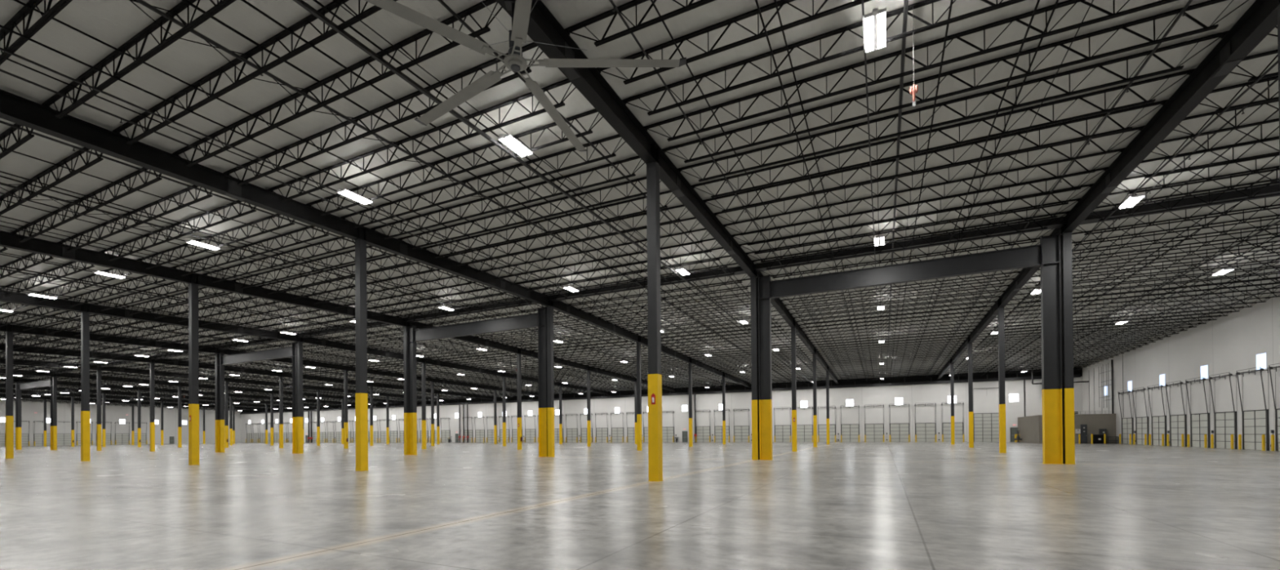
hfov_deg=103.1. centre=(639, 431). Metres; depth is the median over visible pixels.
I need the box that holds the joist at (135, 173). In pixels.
[11,167,162,242]
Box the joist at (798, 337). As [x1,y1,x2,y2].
[672,337,799,353]
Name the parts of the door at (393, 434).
panel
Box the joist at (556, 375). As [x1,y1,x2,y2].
[524,369,596,378]
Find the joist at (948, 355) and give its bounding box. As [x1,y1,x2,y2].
[826,355,952,367]
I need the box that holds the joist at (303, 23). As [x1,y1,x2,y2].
[112,0,398,145]
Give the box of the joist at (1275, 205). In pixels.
[1071,204,1279,245]
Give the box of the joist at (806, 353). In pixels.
[701,353,813,365]
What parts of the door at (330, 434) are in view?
panel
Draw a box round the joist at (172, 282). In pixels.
[94,273,204,311]
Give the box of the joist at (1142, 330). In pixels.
[975,318,1211,342]
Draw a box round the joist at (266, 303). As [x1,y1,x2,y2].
[173,297,275,321]
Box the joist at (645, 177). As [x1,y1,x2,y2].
[397,176,661,248]
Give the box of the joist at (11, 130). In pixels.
[0,123,34,159]
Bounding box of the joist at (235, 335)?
[174,332,248,346]
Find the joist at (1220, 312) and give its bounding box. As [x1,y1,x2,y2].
[989,302,1255,331]
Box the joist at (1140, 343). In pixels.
[959,342,1146,359]
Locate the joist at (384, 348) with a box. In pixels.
[368,337,458,351]
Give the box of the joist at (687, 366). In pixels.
[613,365,700,375]
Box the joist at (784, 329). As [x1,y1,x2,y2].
[661,328,791,346]
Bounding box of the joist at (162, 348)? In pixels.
[127,347,184,359]
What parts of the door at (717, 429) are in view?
panel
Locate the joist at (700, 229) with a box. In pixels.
[484,227,709,279]
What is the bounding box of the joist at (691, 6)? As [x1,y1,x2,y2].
[564,0,715,47]
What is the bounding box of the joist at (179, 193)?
[58,184,212,252]
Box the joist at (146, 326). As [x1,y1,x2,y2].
[93,320,166,338]
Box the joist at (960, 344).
[821,344,960,359]
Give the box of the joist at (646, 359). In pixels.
[577,355,672,365]
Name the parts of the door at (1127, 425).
lift rail, panel, frame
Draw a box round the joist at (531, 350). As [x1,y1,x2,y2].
[442,350,532,364]
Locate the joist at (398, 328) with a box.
[313,324,403,341]
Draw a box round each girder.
[0,88,751,387]
[0,230,674,391]
[0,290,608,394]
[0,323,538,395]
[0,344,497,399]
[0,358,448,401]
[0,368,404,404]
[0,376,368,405]
[0,383,333,407]
[0,388,292,408]
[0,394,270,410]
[495,0,838,383]
[937,0,1279,378]
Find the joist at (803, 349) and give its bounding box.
[693,349,809,363]
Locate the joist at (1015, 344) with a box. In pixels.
[973,325,1192,347]
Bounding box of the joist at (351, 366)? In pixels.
[290,365,351,376]
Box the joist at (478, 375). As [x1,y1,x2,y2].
[430,373,496,380]
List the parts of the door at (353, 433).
panel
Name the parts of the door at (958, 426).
panel, frame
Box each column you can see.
[5,331,13,457]
[15,381,16,448]
[16,381,21,449]
[43,399,46,446]
[50,376,53,449]
[52,376,57,449]
[71,395,74,446]
[80,311,89,461]
[96,369,101,450]
[102,393,105,446]
[131,403,133,444]
[137,390,141,447]
[149,362,155,451]
[160,400,163,444]
[177,386,182,447]
[187,282,199,464]
[203,407,205,444]
[214,352,217,452]
[217,352,224,452]
[224,381,228,447]
[229,395,232,444]
[232,404,235,444]
[265,403,267,444]
[270,393,273,445]
[279,376,283,448]
[292,342,297,453]
[297,341,303,453]
[302,401,303,444]
[316,390,319,445]
[341,399,343,444]
[343,369,348,448]
[354,238,368,471]
[369,386,373,445]
[386,395,389,444]
[403,326,407,454]
[407,324,417,454]
[421,362,426,448]
[431,382,434,445]
[436,393,439,444]
[493,390,497,444]
[502,376,506,445]
[516,353,522,449]
[537,306,547,457]
[546,305,554,457]
[559,386,562,444]
[586,370,591,446]
[634,382,636,444]
[635,342,641,450]
[645,160,662,481]
[688,363,693,446]
[722,376,725,444]
[750,276,758,459]
[756,274,772,459]
[791,327,796,451]
[813,354,817,446]
[826,370,829,444]
[950,363,955,444]
[967,342,973,447]
[997,306,1006,453]
[1040,233,1065,463]
[1061,231,1075,464]
[1275,4,1279,159]
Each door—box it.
[0,419,5,446]
[13,421,29,446]
[33,421,50,445]
[57,420,71,445]
[75,421,92,444]
[96,421,111,444]
[115,421,129,444]
[133,422,146,444]
[169,435,173,444]
[245,422,252,442]
[252,422,258,442]
[258,422,265,442]
[267,422,270,442]
[273,422,279,442]
[283,426,287,442]
[287,422,292,442]
[311,421,316,442]
[320,421,325,442]
[326,420,334,442]
[334,421,342,442]
[347,420,351,442]
[351,419,355,442]
[373,419,378,442]
[379,418,386,442]
[388,418,397,442]
[398,418,404,442]
[418,417,428,442]
[429,417,436,442]
[440,417,450,442]
[455,433,458,442]
[463,416,473,442]
[474,416,484,442]
[486,415,493,442]
[498,416,510,442]
[511,414,522,442]
[524,415,536,442]
[554,414,563,442]
[565,413,577,442]
[580,413,592,442]
[595,412,608,442]
[610,412,623,442]
[626,411,635,442]
[642,411,648,442]
[662,410,674,442]
[682,431,687,442]
[695,408,711,442]
[714,408,729,442]
[733,408,749,442]
[773,406,791,441]
[796,406,813,441]
[817,406,835,441]
[840,404,859,441]
[863,404,884,441]
[888,403,910,441]
[914,402,936,441]
[941,401,964,441]
[973,387,999,441]
[1009,426,1017,441]
[1118,389,1133,444]
[1132,386,1149,444]
[1147,383,1166,445]
[1164,380,1186,446]
[1185,376,1210,447]
[1208,372,1237,448]
[1236,366,1269,450]
[1268,363,1279,450]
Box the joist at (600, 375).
[554,374,616,382]
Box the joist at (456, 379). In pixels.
[440,372,507,381]
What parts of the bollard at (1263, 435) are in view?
post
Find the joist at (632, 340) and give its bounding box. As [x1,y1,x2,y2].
[532,340,636,354]
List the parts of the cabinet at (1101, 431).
door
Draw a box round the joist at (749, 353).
[684,345,807,359]
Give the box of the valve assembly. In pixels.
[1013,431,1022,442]
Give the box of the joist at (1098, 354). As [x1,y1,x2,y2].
[955,354,1112,368]
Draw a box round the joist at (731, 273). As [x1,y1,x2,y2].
[542,262,741,301]
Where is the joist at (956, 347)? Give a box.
[822,346,959,361]
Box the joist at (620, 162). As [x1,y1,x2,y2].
[370,155,644,239]
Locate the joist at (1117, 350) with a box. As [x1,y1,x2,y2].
[957,350,1126,364]
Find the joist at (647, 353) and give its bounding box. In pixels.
[568,352,668,364]
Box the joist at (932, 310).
[794,295,1000,324]
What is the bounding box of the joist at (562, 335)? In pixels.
[487,326,606,344]
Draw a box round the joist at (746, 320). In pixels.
[622,310,777,333]
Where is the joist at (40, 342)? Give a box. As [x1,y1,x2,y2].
[13,329,67,349]
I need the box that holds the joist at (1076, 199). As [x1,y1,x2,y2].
[746,197,1081,262]
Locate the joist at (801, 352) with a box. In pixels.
[697,351,812,364]
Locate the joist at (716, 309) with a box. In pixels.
[597,297,751,323]
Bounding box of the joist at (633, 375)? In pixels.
[624,368,707,377]
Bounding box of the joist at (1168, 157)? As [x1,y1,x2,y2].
[1151,120,1279,159]
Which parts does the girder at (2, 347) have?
splice plate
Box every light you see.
[0,309,13,312]
[26,293,57,298]
[92,270,125,278]
[185,239,220,250]
[231,338,247,342]
[280,330,295,334]
[336,188,373,204]
[437,305,454,311]
[497,133,533,157]
[563,285,578,292]
[675,267,689,275]
[739,319,747,324]
[863,8,886,53]
[873,235,884,246]
[877,305,884,310]
[1031,288,1040,294]
[1115,320,1128,324]
[1119,194,1145,208]
[1212,267,1235,275]
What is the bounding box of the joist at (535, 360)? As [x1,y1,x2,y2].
[477,360,555,369]
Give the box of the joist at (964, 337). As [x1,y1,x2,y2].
[816,337,967,354]
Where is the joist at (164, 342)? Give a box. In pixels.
[155,329,231,345]
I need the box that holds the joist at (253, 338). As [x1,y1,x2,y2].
[198,329,272,348]
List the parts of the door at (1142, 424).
lift rail, panel, frame, lift rail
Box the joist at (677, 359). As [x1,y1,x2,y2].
[591,359,685,370]
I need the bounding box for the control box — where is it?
[1075,428,1080,433]
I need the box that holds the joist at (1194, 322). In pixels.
[973,322,1201,345]
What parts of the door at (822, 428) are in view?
panel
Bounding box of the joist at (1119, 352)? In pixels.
[954,351,1122,366]
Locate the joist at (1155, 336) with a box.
[972,328,1183,350]
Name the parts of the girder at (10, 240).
splice plate, splice plate, splice plate, splice plate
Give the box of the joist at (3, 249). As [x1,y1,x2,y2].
[0,231,11,252]
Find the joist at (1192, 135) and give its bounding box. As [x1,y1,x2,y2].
[1173,99,1279,137]
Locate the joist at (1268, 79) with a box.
[1199,75,1278,112]
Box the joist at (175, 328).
[116,324,188,340]
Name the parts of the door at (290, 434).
panel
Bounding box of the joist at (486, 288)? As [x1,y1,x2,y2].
[346,281,488,311]
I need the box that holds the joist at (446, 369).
[392,367,459,374]
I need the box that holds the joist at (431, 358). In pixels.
[421,348,508,360]
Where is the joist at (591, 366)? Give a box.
[509,365,591,376]
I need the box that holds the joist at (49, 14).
[0,0,72,65]
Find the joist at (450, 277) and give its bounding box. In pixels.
[306,268,453,303]
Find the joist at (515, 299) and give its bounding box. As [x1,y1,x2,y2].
[382,292,519,319]
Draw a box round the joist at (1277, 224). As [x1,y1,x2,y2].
[1071,223,1279,262]
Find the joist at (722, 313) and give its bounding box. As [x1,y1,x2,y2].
[607,303,772,327]
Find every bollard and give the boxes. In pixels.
[1103,433,1106,443]
[1128,433,1131,444]
[1133,433,1135,444]
[1144,433,1146,444]
[1148,433,1151,444]
[1161,433,1164,445]
[1166,433,1168,445]
[1181,433,1184,446]
[1186,434,1190,446]
[1204,434,1207,447]
[1210,434,1214,448]
[1230,434,1233,448]
[1238,434,1241,448]
[1261,434,1266,450]
[1271,434,1275,450]
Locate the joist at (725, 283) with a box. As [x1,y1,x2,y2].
[561,273,748,306]
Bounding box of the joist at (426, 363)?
[373,363,439,372]
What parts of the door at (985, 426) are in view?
frame, panel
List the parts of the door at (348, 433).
panel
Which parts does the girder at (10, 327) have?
splice plate, splice plate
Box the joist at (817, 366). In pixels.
[728,366,822,376]
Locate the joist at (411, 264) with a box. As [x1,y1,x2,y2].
[283,262,433,298]
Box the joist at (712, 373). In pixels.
[641,373,719,381]
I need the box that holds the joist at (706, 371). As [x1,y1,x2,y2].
[630,370,712,379]
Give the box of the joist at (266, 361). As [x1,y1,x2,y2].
[232,360,289,369]
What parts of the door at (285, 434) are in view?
panel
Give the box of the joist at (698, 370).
[626,369,711,378]
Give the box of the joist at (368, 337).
[324,327,403,344]
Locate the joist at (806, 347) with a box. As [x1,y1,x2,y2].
[690,346,807,361]
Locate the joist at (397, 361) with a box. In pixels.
[353,360,421,368]
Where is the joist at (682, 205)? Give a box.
[444,204,688,265]
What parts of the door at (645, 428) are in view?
panel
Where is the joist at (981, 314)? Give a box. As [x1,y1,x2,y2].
[803,314,985,337]
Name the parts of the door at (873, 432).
panel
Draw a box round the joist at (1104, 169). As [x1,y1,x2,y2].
[731,166,1108,245]
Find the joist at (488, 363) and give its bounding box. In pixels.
[459,356,537,367]
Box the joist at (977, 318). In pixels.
[805,318,982,339]
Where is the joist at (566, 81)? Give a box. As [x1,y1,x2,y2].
[267,78,576,201]
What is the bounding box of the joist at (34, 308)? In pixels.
[0,298,65,326]
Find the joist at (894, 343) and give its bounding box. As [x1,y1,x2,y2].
[816,331,971,349]
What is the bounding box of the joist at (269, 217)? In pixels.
[137,213,294,268]
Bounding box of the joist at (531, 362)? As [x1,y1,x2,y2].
[483,362,562,371]
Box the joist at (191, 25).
[42,0,236,119]
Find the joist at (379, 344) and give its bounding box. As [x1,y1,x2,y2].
[351,337,444,347]
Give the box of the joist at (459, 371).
[417,370,482,378]
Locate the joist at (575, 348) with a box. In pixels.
[524,337,634,353]
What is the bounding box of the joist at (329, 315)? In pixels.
[235,304,346,330]
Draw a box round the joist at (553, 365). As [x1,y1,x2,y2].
[497,364,571,373]
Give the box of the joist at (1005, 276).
[782,268,1018,302]
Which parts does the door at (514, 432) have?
panel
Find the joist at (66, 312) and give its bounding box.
[19,310,90,330]
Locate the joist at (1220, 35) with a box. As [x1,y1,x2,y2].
[677,30,1229,182]
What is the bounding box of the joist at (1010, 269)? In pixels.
[787,269,1010,297]
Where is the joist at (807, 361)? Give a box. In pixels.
[714,360,817,371]
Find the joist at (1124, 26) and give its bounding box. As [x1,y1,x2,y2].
[662,0,1248,163]
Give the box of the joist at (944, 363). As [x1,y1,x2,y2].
[831,363,946,373]
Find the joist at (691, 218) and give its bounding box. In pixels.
[466,217,699,272]
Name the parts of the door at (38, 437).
panel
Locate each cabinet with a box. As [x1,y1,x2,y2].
[1080,424,1087,443]
[1098,428,1106,436]
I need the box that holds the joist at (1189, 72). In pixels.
[691,68,1195,198]
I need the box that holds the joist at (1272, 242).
[1034,240,1279,276]
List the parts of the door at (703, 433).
panel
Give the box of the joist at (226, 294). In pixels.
[148,285,258,318]
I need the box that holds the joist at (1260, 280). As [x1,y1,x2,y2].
[1004,277,1279,312]
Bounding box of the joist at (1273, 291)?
[1004,283,1279,316]
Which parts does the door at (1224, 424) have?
lift rail, panel, frame, lift rail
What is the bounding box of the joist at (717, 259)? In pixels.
[514,247,726,291]
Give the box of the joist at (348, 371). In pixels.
[311,370,355,377]
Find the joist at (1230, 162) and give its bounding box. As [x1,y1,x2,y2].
[1133,136,1279,178]
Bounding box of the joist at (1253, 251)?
[1027,247,1279,285]
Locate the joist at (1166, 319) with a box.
[982,306,1244,334]
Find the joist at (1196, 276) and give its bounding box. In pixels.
[1012,266,1279,302]
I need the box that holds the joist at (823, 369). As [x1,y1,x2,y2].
[735,368,825,378]
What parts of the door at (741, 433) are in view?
panel, frame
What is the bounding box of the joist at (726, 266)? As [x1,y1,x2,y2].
[529,255,733,296]
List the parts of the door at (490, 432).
panel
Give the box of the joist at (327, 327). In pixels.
[272,316,373,336]
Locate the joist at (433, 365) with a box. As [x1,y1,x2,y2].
[381,364,450,373]
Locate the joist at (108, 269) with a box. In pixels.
[36,259,137,302]
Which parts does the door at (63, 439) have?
panel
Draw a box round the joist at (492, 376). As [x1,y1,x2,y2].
[453,376,515,383]
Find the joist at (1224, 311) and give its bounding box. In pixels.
[980,311,1231,337]
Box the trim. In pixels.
[240,366,1082,413]
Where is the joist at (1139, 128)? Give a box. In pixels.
[713,125,1144,224]
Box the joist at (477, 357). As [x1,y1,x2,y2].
[430,350,516,362]
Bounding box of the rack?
[1106,435,1118,443]
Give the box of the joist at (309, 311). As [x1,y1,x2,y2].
[220,306,319,328]
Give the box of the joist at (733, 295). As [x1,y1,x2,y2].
[589,292,751,319]
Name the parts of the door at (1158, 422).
lift rail, panel, frame, lift rail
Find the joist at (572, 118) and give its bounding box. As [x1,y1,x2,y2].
[306,108,603,215]
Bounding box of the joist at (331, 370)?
[302,369,352,377]
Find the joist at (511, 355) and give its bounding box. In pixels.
[452,355,532,365]
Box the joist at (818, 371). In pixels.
[733,370,826,379]
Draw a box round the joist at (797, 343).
[685,342,803,357]
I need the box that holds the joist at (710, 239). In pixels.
[499,238,718,285]
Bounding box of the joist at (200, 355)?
[162,352,214,362]
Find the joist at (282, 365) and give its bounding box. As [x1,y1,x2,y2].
[254,364,306,372]
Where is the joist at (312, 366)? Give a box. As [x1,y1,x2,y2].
[267,365,321,373]
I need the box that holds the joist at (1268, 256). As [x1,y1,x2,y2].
[1022,254,1279,292]
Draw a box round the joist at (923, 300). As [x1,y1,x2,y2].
[791,290,1004,319]
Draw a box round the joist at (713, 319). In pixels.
[614,306,775,330]
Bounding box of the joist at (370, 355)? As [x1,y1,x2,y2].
[320,355,392,365]
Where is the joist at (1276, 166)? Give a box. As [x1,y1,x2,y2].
[1102,165,1279,208]
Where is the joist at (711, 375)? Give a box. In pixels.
[642,374,722,382]
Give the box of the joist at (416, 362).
[367,361,431,371]
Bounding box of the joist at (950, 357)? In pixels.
[835,356,951,368]
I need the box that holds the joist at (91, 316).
[44,314,118,333]
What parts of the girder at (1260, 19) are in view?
splice plate, splice plate, splice plate, splice plate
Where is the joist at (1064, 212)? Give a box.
[751,210,1070,269]
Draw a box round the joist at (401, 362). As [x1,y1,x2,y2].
[342,358,403,368]
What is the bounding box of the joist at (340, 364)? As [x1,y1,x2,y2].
[277,364,341,374]
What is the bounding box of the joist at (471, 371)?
[426,371,488,379]
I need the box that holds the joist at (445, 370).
[416,369,474,377]
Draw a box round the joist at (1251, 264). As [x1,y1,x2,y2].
[1016,261,1279,297]
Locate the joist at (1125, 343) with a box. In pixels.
[966,334,1168,354]
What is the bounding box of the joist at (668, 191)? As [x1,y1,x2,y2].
[422,190,675,257]
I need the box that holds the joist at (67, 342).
[32,337,80,351]
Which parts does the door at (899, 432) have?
panel, frame, lift rail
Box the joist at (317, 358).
[302,351,369,362]
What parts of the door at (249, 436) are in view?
panel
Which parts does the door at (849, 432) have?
panel, frame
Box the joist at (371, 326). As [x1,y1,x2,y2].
[289,315,396,338]
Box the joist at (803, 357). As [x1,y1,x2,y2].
[708,357,812,368]
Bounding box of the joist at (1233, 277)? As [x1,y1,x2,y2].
[1008,272,1279,307]
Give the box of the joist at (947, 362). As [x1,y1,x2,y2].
[831,361,947,373]
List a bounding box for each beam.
[0,183,1279,381]
[17,378,50,390]
[220,346,292,365]
[240,372,1080,413]
[413,312,537,342]
[769,243,1042,299]
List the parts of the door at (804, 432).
panel, frame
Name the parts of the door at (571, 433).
panel, frame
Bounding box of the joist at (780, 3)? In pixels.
[595,0,871,84]
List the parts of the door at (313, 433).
panel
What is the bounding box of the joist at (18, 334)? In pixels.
[0,333,39,345]
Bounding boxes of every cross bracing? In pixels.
[0,184,627,361]
[0,268,532,369]
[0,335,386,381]
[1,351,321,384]
[4,311,455,376]
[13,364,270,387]
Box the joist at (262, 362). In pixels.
[224,360,276,368]
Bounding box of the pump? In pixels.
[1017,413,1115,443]
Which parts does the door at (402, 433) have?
panel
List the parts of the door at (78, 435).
panel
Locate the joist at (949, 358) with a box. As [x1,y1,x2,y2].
[830,358,950,370]
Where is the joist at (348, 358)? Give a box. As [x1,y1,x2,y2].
[310,350,386,364]
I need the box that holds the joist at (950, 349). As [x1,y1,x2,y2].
[823,349,957,363]
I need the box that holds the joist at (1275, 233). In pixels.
[1071,231,1279,269]
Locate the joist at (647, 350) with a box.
[562,350,662,362]
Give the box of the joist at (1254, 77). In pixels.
[1230,48,1278,81]
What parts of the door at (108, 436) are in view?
panel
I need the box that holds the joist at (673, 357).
[586,357,681,368]
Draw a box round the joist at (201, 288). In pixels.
[122,280,232,315]
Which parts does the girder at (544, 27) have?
splice plate, splice plate, splice plate, splice plate, splice plate, splice plate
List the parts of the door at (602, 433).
panel, frame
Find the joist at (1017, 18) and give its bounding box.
[643,0,1178,141]
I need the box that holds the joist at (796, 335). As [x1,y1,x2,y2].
[668,334,797,351]
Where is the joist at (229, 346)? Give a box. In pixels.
[209,337,284,351]
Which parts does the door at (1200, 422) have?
lift rail, panel, frame, lift rail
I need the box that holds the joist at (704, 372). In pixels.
[641,372,716,380]
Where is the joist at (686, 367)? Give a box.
[617,367,704,376]
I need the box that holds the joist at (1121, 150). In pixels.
[723,147,1125,235]
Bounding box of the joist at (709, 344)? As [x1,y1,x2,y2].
[661,332,791,349]
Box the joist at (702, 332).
[636,318,786,339]
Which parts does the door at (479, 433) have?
panel, frame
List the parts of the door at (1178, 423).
lift rail, panel, frame, lift rail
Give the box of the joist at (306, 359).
[244,359,306,371]
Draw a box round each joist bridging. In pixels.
[0,0,774,385]
[0,151,721,387]
[0,175,715,386]
[0,199,697,390]
[0,220,686,388]
[0,252,648,391]
[0,265,626,386]
[0,275,627,393]
[0,285,617,391]
[0,301,586,395]
[0,313,567,395]
[0,320,524,390]
[0,337,506,398]
[0,351,467,398]
[0,353,457,400]
[0,364,396,398]
[0,376,350,402]
[0,382,333,404]
[0,382,334,405]
[0,397,251,410]
[1,337,527,397]
[1,357,431,397]
[2,147,725,384]
[2,302,578,391]
[2,366,417,403]
[2,399,244,411]
[3,253,471,347]
[3,377,373,404]
[3,384,335,406]
[3,390,288,407]
[4,331,533,395]
[4,335,513,395]
[5,309,577,393]
[7,58,751,378]
[13,373,386,403]
[13,381,335,404]
[18,367,431,402]
[22,376,386,404]
[22,389,310,407]
[22,394,279,408]
[23,395,274,409]
[65,372,396,400]
[78,349,482,395]
[182,0,796,382]
[240,0,811,384]
[293,0,812,382]
[333,0,812,379]
[650,0,852,377]
[755,0,868,382]
[886,0,908,373]
[892,0,953,377]
[903,0,1058,379]
[914,0,1093,372]
[960,109,1278,374]
[980,166,1279,376]
[1019,235,1279,370]
[1035,257,1279,373]
[1079,267,1279,355]
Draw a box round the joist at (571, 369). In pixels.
[521,368,586,377]
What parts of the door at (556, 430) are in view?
panel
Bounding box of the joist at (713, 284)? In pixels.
[568,278,750,311]
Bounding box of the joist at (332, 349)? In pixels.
[285,349,354,360]
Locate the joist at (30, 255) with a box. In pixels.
[0,242,58,279]
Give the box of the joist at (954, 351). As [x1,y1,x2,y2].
[824,351,955,364]
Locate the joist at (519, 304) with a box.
[396,297,532,322]
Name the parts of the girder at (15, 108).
splice plate, splice plate, splice plate, splice plate, splice plate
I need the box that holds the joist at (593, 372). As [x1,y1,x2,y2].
[535,372,607,379]
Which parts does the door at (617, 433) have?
panel, frame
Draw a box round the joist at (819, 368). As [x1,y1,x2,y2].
[728,368,823,377]
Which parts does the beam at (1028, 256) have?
plate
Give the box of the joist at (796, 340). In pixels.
[676,340,802,355]
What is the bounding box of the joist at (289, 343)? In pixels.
[231,340,297,352]
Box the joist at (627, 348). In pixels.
[553,343,646,356]
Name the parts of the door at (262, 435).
panel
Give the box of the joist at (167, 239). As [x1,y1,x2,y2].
[100,189,267,261]
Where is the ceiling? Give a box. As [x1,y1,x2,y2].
[0,0,1279,409]
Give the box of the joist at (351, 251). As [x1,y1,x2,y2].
[232,238,397,288]
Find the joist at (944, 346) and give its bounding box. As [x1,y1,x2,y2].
[817,339,964,355]
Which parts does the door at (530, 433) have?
panel, frame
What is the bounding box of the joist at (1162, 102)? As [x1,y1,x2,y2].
[702,99,1168,212]
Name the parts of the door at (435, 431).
panel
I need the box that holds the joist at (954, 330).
[807,321,979,342]
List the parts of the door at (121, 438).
panel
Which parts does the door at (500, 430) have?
panel, frame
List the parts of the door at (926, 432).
lift rail, panel, frame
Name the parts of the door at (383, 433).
panel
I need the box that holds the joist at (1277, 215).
[1071,213,1279,254]
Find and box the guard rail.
[1080,410,1111,413]
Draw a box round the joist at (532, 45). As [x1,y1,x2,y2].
[223,42,542,185]
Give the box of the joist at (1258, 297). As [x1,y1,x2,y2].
[995,288,1279,320]
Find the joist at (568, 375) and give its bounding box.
[528,369,607,379]
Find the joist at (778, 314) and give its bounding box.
[629,314,781,336]
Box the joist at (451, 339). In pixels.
[377,338,470,353]
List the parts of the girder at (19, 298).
splice plate, splice plate, splice plate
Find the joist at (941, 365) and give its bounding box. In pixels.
[832,364,944,375]
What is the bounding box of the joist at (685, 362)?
[604,362,693,373]
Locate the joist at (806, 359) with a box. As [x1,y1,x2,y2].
[710,359,817,370]
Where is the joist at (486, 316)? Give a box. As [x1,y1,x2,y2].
[417,304,546,326]
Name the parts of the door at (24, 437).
panel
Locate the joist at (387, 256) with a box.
[258,253,411,293]
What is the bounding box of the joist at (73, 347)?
[53,340,110,352]
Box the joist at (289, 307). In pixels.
[199,301,298,324]
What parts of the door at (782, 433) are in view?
panel, frame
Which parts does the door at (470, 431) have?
panel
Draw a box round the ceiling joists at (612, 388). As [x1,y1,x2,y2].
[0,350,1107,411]
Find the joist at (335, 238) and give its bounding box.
[204,235,355,282]
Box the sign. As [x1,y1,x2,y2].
[651,392,655,404]
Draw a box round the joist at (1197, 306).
[992,292,1279,324]
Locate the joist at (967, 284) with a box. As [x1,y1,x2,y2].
[784,278,1014,311]
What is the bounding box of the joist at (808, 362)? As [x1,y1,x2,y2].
[717,362,820,373]
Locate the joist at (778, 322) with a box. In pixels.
[642,322,788,341]
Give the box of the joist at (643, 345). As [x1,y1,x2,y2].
[554,345,645,359]
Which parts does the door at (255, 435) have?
panel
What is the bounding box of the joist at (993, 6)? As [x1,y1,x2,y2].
[622,0,1026,115]
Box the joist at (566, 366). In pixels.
[505,365,580,375]
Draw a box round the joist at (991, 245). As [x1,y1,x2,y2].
[770,237,1040,280]
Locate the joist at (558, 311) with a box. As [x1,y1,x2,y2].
[553,311,568,319]
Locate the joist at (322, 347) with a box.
[275,346,345,359]
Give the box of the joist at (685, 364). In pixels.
[607,364,697,373]
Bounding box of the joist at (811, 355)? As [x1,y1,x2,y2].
[706,355,813,367]
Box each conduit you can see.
[0,47,751,377]
[0,192,704,386]
[0,253,647,387]
[0,289,616,392]
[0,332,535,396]
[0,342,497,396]
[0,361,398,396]
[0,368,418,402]
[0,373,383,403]
[0,391,287,408]
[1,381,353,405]
[1,388,292,406]
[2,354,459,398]
[2,393,262,408]
[4,385,315,405]
[13,311,584,394]
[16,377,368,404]
[861,0,880,378]
[973,60,1278,351]
[1018,240,1279,373]
[1093,386,1094,413]
[1098,379,1099,407]
[1101,368,1102,399]
[1102,364,1103,391]
[1122,355,1124,417]
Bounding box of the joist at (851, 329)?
[801,310,988,333]
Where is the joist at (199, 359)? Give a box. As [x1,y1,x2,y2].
[177,353,225,364]
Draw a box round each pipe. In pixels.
[0,69,751,381]
[0,120,740,385]
[0,182,711,386]
[0,224,682,388]
[0,267,634,389]
[0,288,613,391]
[0,311,568,392]
[0,336,522,396]
[0,352,471,399]
[0,364,422,400]
[2,386,309,406]
[3,322,555,395]
[4,343,501,397]
[13,377,348,402]
[20,359,453,399]
[20,369,403,401]
[21,390,286,406]
[133,0,791,382]
[307,411,310,442]
[310,411,312,442]
[437,0,824,377]
[458,404,461,442]
[462,404,464,442]
[466,404,468,442]
[608,0,848,380]
[693,394,697,442]
[926,0,1192,376]
[953,77,1278,374]
[1008,219,1279,372]
[1023,379,1025,416]
[1031,367,1088,384]
[1074,284,1279,366]
[1111,359,1114,413]
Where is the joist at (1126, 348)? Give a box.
[960,347,1133,363]
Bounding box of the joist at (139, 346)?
[91,344,149,355]
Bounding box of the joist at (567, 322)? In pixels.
[464,315,578,336]
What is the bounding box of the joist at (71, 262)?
[0,251,100,297]
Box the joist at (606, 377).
[554,377,625,384]
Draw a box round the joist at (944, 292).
[787,284,1009,315]
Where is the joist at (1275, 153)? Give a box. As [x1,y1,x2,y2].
[1116,151,1279,194]
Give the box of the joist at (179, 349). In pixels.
[143,349,202,359]
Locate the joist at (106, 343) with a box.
[73,342,129,354]
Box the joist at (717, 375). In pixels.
[647,375,722,382]
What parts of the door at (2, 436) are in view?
panel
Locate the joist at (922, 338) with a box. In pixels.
[811,328,974,347]
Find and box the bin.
[1093,434,1103,443]
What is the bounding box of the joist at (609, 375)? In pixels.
[554,375,620,383]
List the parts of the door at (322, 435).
panel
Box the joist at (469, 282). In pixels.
[328,275,471,307]
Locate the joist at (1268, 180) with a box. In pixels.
[1088,178,1279,221]
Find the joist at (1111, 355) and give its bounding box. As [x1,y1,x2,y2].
[953,355,1113,368]
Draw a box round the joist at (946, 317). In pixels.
[799,305,992,330]
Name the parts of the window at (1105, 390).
pane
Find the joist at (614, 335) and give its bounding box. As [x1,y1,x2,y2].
[515,335,628,351]
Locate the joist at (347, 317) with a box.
[254,313,355,333]
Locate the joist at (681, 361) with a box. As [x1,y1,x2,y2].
[597,360,688,371]
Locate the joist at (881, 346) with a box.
[815,334,968,351]
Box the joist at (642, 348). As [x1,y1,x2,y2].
[559,348,648,360]
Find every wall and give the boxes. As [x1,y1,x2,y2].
[0,397,240,445]
[240,366,1082,442]
[1082,292,1279,450]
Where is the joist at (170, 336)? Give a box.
[136,328,211,342]
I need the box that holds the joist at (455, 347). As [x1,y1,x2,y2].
[387,338,487,355]
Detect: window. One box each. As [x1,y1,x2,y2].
[0,417,5,422]
[119,418,125,423]
[182,420,186,424]
[454,413,458,417]
[477,412,481,417]
[528,410,532,415]
[555,408,559,414]
[614,407,619,413]
[681,404,687,411]
[718,403,722,410]
[800,400,807,407]
[845,399,853,406]
[894,397,902,404]
[947,395,956,403]
[1008,393,1018,401]
[1103,385,1107,395]
[1127,380,1133,391]
[1159,373,1165,386]
[1200,364,1208,378]
[1255,351,1267,369]
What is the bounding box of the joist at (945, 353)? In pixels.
[826,353,954,366]
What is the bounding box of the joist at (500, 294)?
[366,287,504,315]
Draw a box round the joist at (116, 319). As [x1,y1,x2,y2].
[71,311,148,336]
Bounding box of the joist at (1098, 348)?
[963,340,1153,358]
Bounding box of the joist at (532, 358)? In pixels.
[469,358,537,368]

